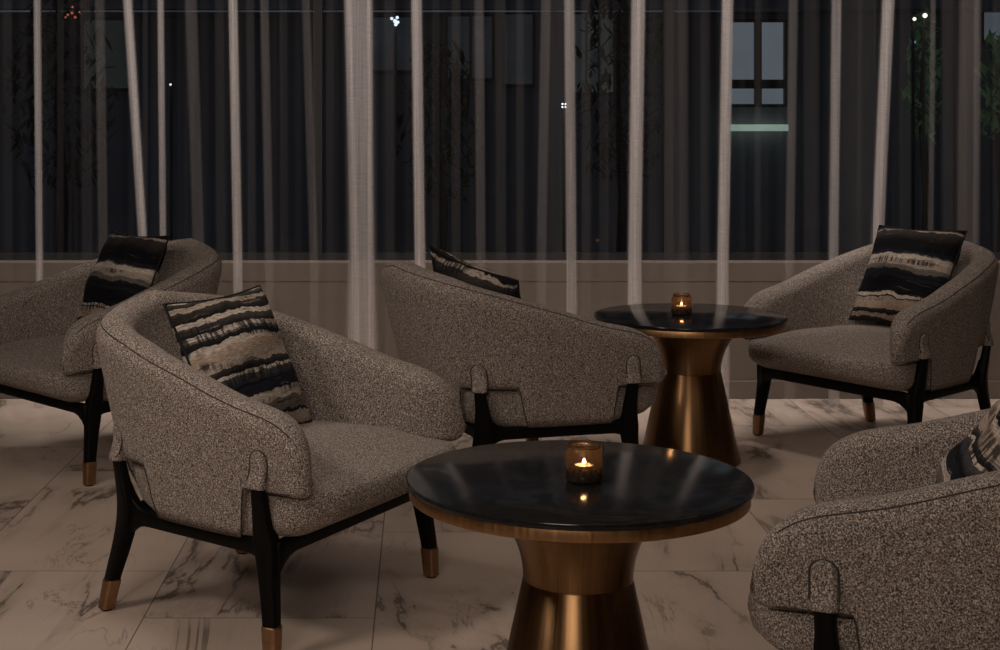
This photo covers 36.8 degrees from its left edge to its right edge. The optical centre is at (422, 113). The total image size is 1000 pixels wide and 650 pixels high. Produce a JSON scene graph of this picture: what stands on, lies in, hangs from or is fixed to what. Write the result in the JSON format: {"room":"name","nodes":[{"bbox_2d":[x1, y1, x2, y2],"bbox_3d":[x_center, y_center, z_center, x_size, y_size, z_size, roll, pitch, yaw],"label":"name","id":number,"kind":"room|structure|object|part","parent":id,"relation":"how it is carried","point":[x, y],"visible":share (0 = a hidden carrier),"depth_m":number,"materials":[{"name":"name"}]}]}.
{"room":"hotel lobby","nodes":[
{"label":"hotel lobby","id":0,"kind":"room"},
{"bbox_2d":[0,399,998,649],"bbox_3d":[0.300,1.400,2.885,7.800,0.100,8.970,0,0,0],"label":"floor","id":1,"kind":"structure","parent":0,"point":[363,585],"depth_m":4.45,"materials":[{"name":"stone"}]},
{"bbox_2d":[0,238,221,485],"bbox_3d":[-1.264,0.933,5.948,0.918,0.834,0.868,0,0,-44],"label":"armchair","id":2,"kind":"object","parent":1,"relation":"on","point":[50,357],"visible":0.48,"depth_m":5.77,"materials":[{"name":"fabric"}]},
{"bbox_3d":[-1.481,1.102,5.736,0.026,0.086,0.754,0,0,-44],"label":"rail","id":3,"kind":"part","parent":2,"relation":"part of","materials":[{"name":"black wood"}]},
{"bbox_3d":[-1.308,0.983,5.903,0.785,0.195,0.774,0,0,-44],"label":"seat","id":4,"kind":"part","parent":2,"relation":"part of","materials":[{"name":"fabric"}]},
{"bbox_3d":[-1.199,1.093,5.468,0.074,0.356,0.073,0,0,-44],"label":"leg","id":5,"kind":"part","parent":2,"relation":"part of","materials":[{"name":"black wood"}]},
{"bbox_3d":[-1.051,1.072,5.680,0.026,0.156,0.547,0,0,38],"label":"rail","id":6,"kind":"part","parent":2,"relation":"part of","materials":[{"name":"black wood"}]},
{"bbox_3d":[-1.249,0.787,5.960,0.875,0.542,0.832,0,0,-44],"label":"backrest","id":7,"kind":"part","parent":2,"relation":"part of","materials":[{"name":"fabric"}]},
{"bbox_2d":[77,231,169,319],"bbox_3d":[-1.222,0.695,6.112,0.457,0.415,0.227,0,0,42],"label":"cushion","id":8,"kind":"object","parent":2,"relation":"on","point":[126,266],"visible":0.66,"depth_m":6.02,"materials":[{"name":"black fabric"}]},
{"bbox_2d":[96,290,466,649],"bbox_3d":[-0.439,0.933,4.191,0.917,0.834,0.868,0,0,30],"label":"armchair","id":9,"kind":"object","parent":1,"relation":"on","point":[208,461],"visible":0.9,"depth_m":3.93,"materials":[{"name":"fabric"}]},
{"bbox_3d":[-0.815,1.094,4.063,0.118,0.356,0.064,0,0,30],"label":"leg","id":10,"kind":"part","parent":9,"relation":"part of","materials":[{"name":"black wood"}]},
{"bbox_3d":[-0.643,1.095,4.312,0.026,0.071,0.600,0,0,30],"label":"rail","id":11,"kind":"part","parent":9,"relation":"part of","materials":[{"name":"black wood"}]},
{"bbox_3d":[-0.580,1.072,3.883,0.546,0.156,0.103,0,0,30],"label":"rail","id":12,"kind":"part","parent":9,"relation":"part of","materials":[{"name":"black wood"}]},
{"bbox_2d":[162,285,312,423],"bbox_3d":[-0.508,0.712,4.215,0.229,0.410,0.445,0,0,28],"label":"cushion","id":13,"kind":"object","parent":9,"relation":"on","point":[235,340],"visible":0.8,"depth_m":4.14,"materials":[{"name":"beige fabric"}]},
{"bbox_3d":[-0.386,1.093,3.712,0.074,0.356,0.073,0,0,30],"label":"leg","id":14,"kind":"part","parent":9,"relation":"part of","materials":[{"name":"black wood"}]},
{"bbox_3d":[-0.454,0.787,4.202,0.875,0.542,0.832,0,0,30],"label":"backrest","id":15,"kind":"part","parent":9,"relation":"part of","materials":[{"name":"fabric"}]},
{"bbox_3d":[-0.383,0.983,4.160,0.785,0.195,0.774,0,0,30],"label":"seat","id":16,"kind":"part","parent":9,"relation":"part of","materials":[{"name":"fabric"}]},
{"bbox_3d":[-0.175,1.102,4.039,0.026,0.086,0.754,0,0,30],"label":"rail","id":17,"kind":"part","parent":9,"relation":"part of","materials":[{"name":"black wood"}]},
{"bbox_3d":[0.006,1.093,4.383,0.074,0.356,0.073,0,0,30],"label":"leg","id":18,"kind":"part","parent":9,"relation":"part of","materials":[{"name":"black wood"}]},
{"bbox_2d":[381,261,666,446],"bbox_3d":[0.306,0.933,5.419,0.917,0.834,0.868,0,0,-23],"label":"armchair","id":19,"kind":"object","parent":1,"relation":"on","point":[517,368],"visible":0.93,"depth_m":5.07,"materials":[{"name":"fabric"}]},
{"bbox_3d":[0.087,1.095,5.327,0.026,0.071,0.600,0,0,-23],"label":"rail","id":20,"kind":"part","parent":19,"relation":"part of","materials":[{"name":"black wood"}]},
{"bbox_2d":[429,244,520,298],"bbox_3d":[0.214,0.720,5.413,0.254,0.492,0.532,0,0,-42],"label":"cushion","id":21,"kind":"object","parent":19,"relation":"on","point":[444,263],"visible":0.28,"depth_m":5.30,"materials":[{"name":"black fabric"}]},
{"bbox_3d":[0.185,1.094,5.041,0.118,0.356,0.064,0,0,-23],"label":"leg","id":22,"kind":"part","parent":19,"relation":"part of","materials":[{"name":"black wood"}]},
{"bbox_3d":[0.469,1.072,5.122,0.547,0.156,0.026,0,0,-15],"label":"rail","id":23,"kind":"part","parent":19,"relation":"part of","materials":[{"name":"black wood"}]},
{"bbox_3d":[0.364,0.983,5.445,0.785,0.195,0.774,0,0,-23],"label":"seat","id":24,"kind":"part","parent":19,"relation":"part of","materials":[{"name":"fabric"}]},
{"bbox_3d":[0.722,1.093,5.176,0.074,0.356,0.073,0,0,-23],"label":"leg","id":25,"kind":"part","parent":19,"relation":"part of","materials":[{"name":"black wood"}]},
{"bbox_2d":[405,440,754,649],"bbox_3d":[0.336,1.067,3.238,0.746,0.566,0.746,0,0,0],"label":"round table","id":26,"kind":"object","parent":1,"relation":"on","point":[578,545],"visible":0.99,"depth_m":3.12,"materials":[{"name":"black stone"}]},
{"bbox_2d":[565,440,603,483],"bbox_3d":[0.347,0.743,3.205,0.084,0.080,0.080,0,0,-11],"label":"candle holder","id":27,"kind":"object","parent":26,"relation":"on","point":[579,475],"visible":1,"depth_m":3.18,"materials":[{"name":"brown glass"}]},
{"bbox_2d":[574,459,593,470],"bbox_3d":[0.345,0.750,3.205,0.042,0.030,0.042,0,0,0],"label":"tealight","id":28,"kind":"object","parent":27,"relation":"in","point":[581,464],"visible":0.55,"depth_m":3.20,"materials":[{"name":"wax"}]},
{"bbox_2d":[594,303,787,466],"bbox_3d":[1.044,1.067,5.853,0.746,0.566,0.746,0,0,0],"label":"round table","id":29,"kind":"object","parent":1,"relation":"on","point":[690,412],"visible":0.85,"depth_m":5.73,"materials":[{"name":"brown metal"}]},
{"bbox_2d":[671,293,692,315],"bbox_3d":[1.014,0.743,5.859,0.084,0.080,0.080,0,0,17],"label":"candle holder","id":30,"kind":"object","parent":29,"relation":"on","point":[681,311],"visible":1,"depth_m":5.83,"materials":[{"name":"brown glass"}]},
{"bbox_2d":[743,241,998,435],"bbox_3d":[1.888,0.933,6.162,0.918,0.834,0.868,0,0,-35],"label":"armchair","id":31,"kind":"object","parent":1,"relation":"on","point":[928,351],"visible":0.75,"depth_m":5.95,"materials":[{"name":"fabric"}]},
{"bbox_3d":[1.429,1.093,6.318,0.074,0.356,0.073,0,0,-35],"label":"leg","id":32,"kind":"part","parent":31,"relation":"part of","materials":[{"name":"black wood"}]},
{"bbox_3d":[1.637,1.102,5.990,0.026,0.086,0.754,0,0,-35],"label":"rail","id":33,"kind":"part","parent":31,"relation":"part of","materials":[{"name":"black wood"}]},
{"bbox_3d":[1.835,0.983,6.128,0.785,0.195,0.774,0,0,-35],"label":"seat","id":34,"kind":"part","parent":31,"relation":"part of","materials":[{"name":"fabric"}]},
{"bbox_3d":[1.928,1.094,6.560,0.118,0.356,0.064,0,0,-35],"label":"leg","id":35,"kind":"part","parent":31,"relation":"part of","materials":[{"name":"black wood"}]},
{"bbox_2d":[848,225,966,322],"bbox_3d":[2.022,0.678,6.258,0.240,0.403,0.445,0,0,-35],"label":"cushion","id":36,"kind":"object","parent":31,"relation":"on","point":[905,266],"visible":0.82,"depth_m":6.20,"materials":[{"name":"black fabric"}]},
{"bbox_3d":[1.874,1.093,5.681,0.074,0.356,0.073,0,0,-35],"label":"leg","id":37,"kind":"part","parent":31,"relation":"part of","materials":[{"name":"black wood"}]},
{"bbox_3d":[2.053,1.072,5.867,0.546,0.156,0.103,0,0,-35],"label":"rail","id":38,"kind":"part","parent":31,"relation":"part of","materials":[{"name":"black wood"}]},
{"bbox_3d":[2.273,1.094,6.065,0.118,0.356,0.064,0,0,-35],"label":"leg","id":39,"kind":"part","parent":31,"relation":"part of","materials":[{"name":"black wood"}]},
{"bbox_2d":[747,408,999,649],"bbox_3d":[1.166,0.933,3.059,0.917,0.834,0.868,0,0,23],"label":"armchair","id":40,"kind":"object","parent":1,"relation":"on","point":[887,556],"visible":0.96,"depth_m":2.77,"materials":[{"name":"fabric"}]},
{"bbox_3d":[1.108,0.983,3.086,0.785,0.195,0.774,0,0,23],"label":"seat","id":41,"kind":"part","parent":40,"relation":"part of","materials":[{"name":"fabric"}]},
{"bbox_3d":[0.749,1.093,2.816,0.074,0.356,0.073,0,0,23],"label":"leg","id":42,"kind":"part","parent":40,"relation":"part of","materials":[{"name":"black wood"}]},
{"bbox_2d":[936,399,999,483],"bbox_3d":[1.216,0.710,3.115,0.296,0.362,0.445,0,0,23],"label":"cushion","id":43,"kind":"object","parent":40,"relation":"on","point":[978,452],"visible":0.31,"depth_m":3.03,"materials":[{"name":"fabric"}]},
{"bbox_2d":[0,281,999,380],"bbox_3d":[0.300,-0.075,7.245,7.800,2.850,0.250,0,0,0],"label":"wall","id":44,"kind":"structure","parent":0,"point":[324,304],"depth_m":7.12,"materials":[{"name":"glass"},{"name":"metal"}]},
{"bbox_2d":[0,0,999,259],"bbox_3d":[0.300,-0.283,7.260,7.800,1.975,0.060,0,0,0],"label":"window","id":45,"kind":"structure","parent":44,"relation":"in","point":[959,6],"depth_m":7.23,"materials":[{"name":"metal"}]},
{"bbox_2d":[0,260,999,280],"bbox_3d":[0.300,0.750,7.244,7.800,0.090,0.252,0,0,0],"label":"railing","id":46,"kind":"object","parent":44,"relation":"attached to","point":[10,270],"depth_m":7.12,"materials":[{"name":"paint"}]},
{"bbox_2d":[0,381,999,398],"bbox_3d":[0.300,1.308,7.113,7.800,0.085,0.014,0,0,0],"label":"baseboard","id":47,"kind":"structure","parent":44,"relation":"attached to","point":[737,389],"depth_m":7.11,"materials":[{"name":"paint"}]},
{"bbox_3d":[0.300,-1.550,2.885,7.800,0.100,8.970,0,0,0],"label":"ceiling","id":48,"kind":"structure","parent":0,"visible":0},
{"bbox_3d":[0.300,-1.475,6.900,7.700,0.050,0.040,0,0,0],"label":"trim","id":49,"kind":"structure","parent":48,"relation":"attached to","visible":0},
{"bbox_2d":[34,0,145,405],"bbox_3d":[-2.360,-0.056,6.884,2.203,2.788,0.072,0,0,0],"label":"sheer curtain","id":50,"kind":"object","parent":49,"relation":"hanging from","point":[127,3],"visible":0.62,"depth_m":6.88,"materials":[{"name":"white fabric"}]},
{"bbox_2d":[158,0,164,235],"bbox_3d":[-1.190,0.018,6.880,0.027,1.072,0.077,0,0,0],"label":"sheer curtain","id":51,"kind":"object","parent":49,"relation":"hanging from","point":[160,2],"depth_m":6.87,"materials":[{"name":"beige fabric"}]},
{"bbox_2d":[229,0,241,293],"bbox_3d":[-0.853,0.151,6.880,0.055,1.336,0.077,0,0,0],"label":"sheer curtain","id":52,"kind":"object","parent":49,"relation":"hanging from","point":[233,42],"depth_m":6.88,"materials":[{"name":"white fabric"}]},
{"bbox_2d":[345,0,373,348],"bbox_3d":[-0.287,0.276,6.880,0.128,1.587,0.077,0,0,0],"label":"sheer curtain","id":53,"kind":"object","parent":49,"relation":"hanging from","point":[355,316],"depth_m":6.86,"materials":[{"name":"white fabric"}]},
{"bbox_2d":[412,0,424,267],"bbox_3d":[-0.018,0.091,6.880,0.055,1.218,0.077,0,0,0],"label":"sheer curtain","id":54,"kind":"object","parent":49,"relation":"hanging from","point":[416,4],"depth_m":6.89,"materials":[{"name":"beige fabric"}]},
{"bbox_2d":[566,0,575,312],"bbox_3d":[0.677,0.194,6.880,0.041,1.423,0.077,0,0,0],"label":"sheer curtain","id":55,"kind":"object","parent":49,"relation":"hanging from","point":[568,2],"depth_m":6.87,"materials":[{"name":"white fabric"}]},
{"bbox_2d":[628,0,644,304],"bbox_3d":[0.976,0.176,6.880,0.073,1.386,0.077,0,0,0],"label":"sheer curtain","id":56,"kind":"object","parent":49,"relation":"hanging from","point":[634,256],"depth_m":6.88,"materials":[{"name":"white fabric"}]},
{"bbox_2d":[717,0,732,304],"bbox_3d":[1.380,0.176,6.880,0.068,1.386,0.077,0,0,0],"label":"sheer curtain","id":57,"kind":"object","parent":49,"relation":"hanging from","point":[727,11],"depth_m":6.86,"materials":[{"name":"white fabric"}]},
{"bbox_2d":[873,0,893,406],"bbox_3d":[2.855,-0.056,6.884,1.580,2.788,0.068,0,0,0],"label":"sheer curtain","id":58,"kind":"object","parent":49,"relation":"hanging from","point":[888,5],"visible":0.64,"depth_m":6.87,"materials":[{"name":"white fabric"}]},
{"label":"outside","id":59,"kind":"structure","parent":0,"visible":0},
{"bbox_3d":[1.000,1.570,20.685,30.000,0.200,26.630,0,0,0],"label":"ground","id":60,"kind":"structure","parent":59,"visible":0},
{"bbox_2d":[2,0,120,251],"bbox_3d":[-2.888,0.188,12.014,1.003,2.568,0.942,0,0,0],"label":"tree","id":61,"kind":"object","parent":60,"relation":"on","point":[63,170],"visible":0.94,"depth_m":11.98,"materials":[{"name":"green plant"}]},
{"bbox_2d":[65,6,79,251],"bbox_3d":[-2.566,0.338,11.016,0.116,2.264,0.052,0,0,0],"label":"garden lamp","id":62,"kind":"object","parent":60,"relation":"on","point":[73,17],"visible":0.97,"depth_m":11.02,"materials":[{"name":"metal"}]},
{"bbox_3d":[-2.570,0.368,11.030,0.022,2.204,0.022,0,0,23],"label":"post","id":63,"kind":"part","parent":62,"relation":"part of","materials":[{"name":"metal"}]},
{"bbox_2d":[169,83,172,240],"bbox_3d":[-1.848,0.623,11.017,0.024,1.694,0.050,0,0,0],"label":"garden lamp","id":64,"kind":"object","parent":60,"relation":"on","point":[170,84],"visible":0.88,"depth_m":11.02,"materials":[{"name":"metal"}]},
{"bbox_2d":[390,16,398,251],"bbox_3d":[-0.203,0.375,11.014,0.068,2.190,0.057,0,0,0],"label":"garden lamp","id":65,"kind":"object","parent":60,"relation":"on","point":[395,22],"visible":0.98,"depth_m":11.02,"materials":[{"name":"metal"}]},
{"bbox_3d":[-0.202,0.398,11.030,0.022,2.144,0.022,0,0,23],"label":"post","id":66,"kind":"part","parent":65,"relation":"part of","materials":[{"name":"metal"}]},
{"bbox_2d":[397,37,486,251],"bbox_3d":[0.156,0.393,12.989,0.817,2.158,0.820,0,0,0],"label":"tree","id":67,"kind":"object","parent":60,"relation":"on","point":[442,231],"visible":0.87,"depth_m":12.97,"materials":[{"name":"green plant"}]},
{"bbox_2d":[0,0,999,251],"bbox_3d":[0.375,-0.830,16.235,13.200,4.600,3.530,0,0,0],"label":"building","id":68,"kind":"structure","parent":60,"relation":"on","point":[782,122],"depth_m":15.10,"materials":[{"name":"metal"}]},
{"bbox_3d":[-3.175,-0.600,15.088,0.460,0.680,0.015,0,0,0],"label":"pane","id":69,"kind":"part","parent":68,"relation":"part of","materials":[{"name":"grey glass"}]},
{"bbox_3d":[-0.305,-0.705,15.088,0.400,0.530,0.015,0,0,0],"label":"pane","id":70,"kind":"part","parent":68,"relation":"part of","materials":[{"name":"grey glass"}]},
{"bbox_3d":[0.475,-0.670,15.088,0.440,0.620,0.015,0,0,0],"label":"pane","id":71,"kind":"part","parent":68,"relation":"part of","materials":[{"name":"grey glass"}]},
{"bbox_3d":[0.965,-0.650,15.088,0.280,0.700,0.015,0,0,0],"label":"pane","id":72,"kind":"part","parent":68,"relation":"part of","materials":[{"name":"grey glass"}]},
{"bbox_3d":[1.705,-0.610,15.088,0.420,0.780,0.015,0,0,0],"label":"pane","id":73,"kind":"part","parent":68,"relation":"part of","materials":[{"name":"grey glass"}]},
{"bbox_3d":[3.350,-0.510,15.088,0.550,0.820,0.015,0,0,0],"label":"pane","id":74,"kind":"part","parent":68,"relation":"part of","materials":[{"name":"grey glass"}]},
{"bbox_3d":[3.355,0.138,15.020,0.580,0.065,0.160,0,0,0],"label":"window sill","id":75,"kind":"part","parent":68,"relation":"part of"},
{"bbox_3d":[5.850,-0.980,15.088,0.450,0.480,0.015,0,0,0],"label":"pane","id":76,"kind":"part","parent":68,"relation":"part of","materials":[{"name":"grey glass"}]},
{"bbox_2d":[562,103,565,251],"bbox_3d":[1.038,0.695,11.018,0.036,1.550,0.049,0,0,0],"label":"garden lamp","id":77,"kind":"object","parent":60,"relation":"on","point":[563,107],"visible":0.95,"depth_m":11.02,"materials":[{"name":"metal"}]},
{"bbox_2d":[567,0,675,251],"bbox_3d":[1.650,0.139,12.490,0.876,2.667,0.858,0,0,29],"label":"tree","id":78,"kind":"object","parent":60,"relation":"on","point":[621,145],"visible":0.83,"depth_m":12.48,"materials":[{"name":"green plant"}]},
{"bbox_2d":[911,41,915,228],"bbox_3d":[4.129,0.426,12.614,0.027,2.089,0.056,0,0,0],"label":"garden lamp","id":79,"kind":"object","parent":60,"relation":"on","point":[915,41],"visible":0.14,"depth_m":12.63,"materials":[{"name":"metal"}]},
{"bbox_3d":[4.129,0.436,12.630,0.022,2.068,0.022,0,0,-23],"label":"post","id":80,"kind":"part","parent":79,"relation":"part of","materials":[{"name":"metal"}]},
{"bbox_2d":[912,17,915,229],"bbox_3d":[3.772,0.364,11.514,0.027,2.212,0.056,0,0,0],"label":"garden lamp","id":81,"kind":"object","parent":60,"relation":"on","point":[914,18],"visible":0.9,"depth_m":11.52,"materials":[{"name":"metal"}]},
{"bbox_2d":[899,6,947,229],"bbox_3d":[4.510,0.245,13.505,0.454,2.454,0.420,0,0,32],"label":"tree","id":82,"kind":"object","parent":60,"relation":"on","point":[931,62],"visible":0.77,"depth_m":13.48,"materials":[{"name":"green plant"}]},
{"bbox_3d":[4.513,-0.344,13.508,0.450,1.275,0.421,0,0,35],"label":"crown","id":83,"kind":"part","parent":82,"relation":"part of","materials":[{"name":"green plant"}]},
{"bbox_2d":[922,13,926,229],"bbox_3d":[3.853,0.348,11.512,0.034,2.243,0.060,0,0,0],"label":"garden lamp","id":84,"kind":"object","parent":60,"relation":"on","point":[924,14],"visible":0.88,"depth_m":11.52,"materials":[{"name":"metal"}]},
{"bbox_3d":[3.853,0.362,11.530,0.022,2.216,0.022,0,0,23],"label":"post","id":85,"kind":"part","parent":84,"relation":"part of","materials":[{"name":"metal"}]},
{"bbox_2d":[972,29,999,251],"bbox_3d":[5.193,0.347,13.496,0.517,2.250,0.540,0,0,0],"label":"tree","id":86,"kind":"object","parent":60,"relation":"on","point":[995,124],"visible":0.98,"depth_m":13.49,"materials":[{"name":"green plant"}]},
{"bbox_3d":[5.193,-0.229,13.496,0.517,1.099,0.540,0,0,0],"label":"crown","id":87,"kind":"part","parent":86,"relation":"part of","materials":[{"name":"green plant"}]}
]}

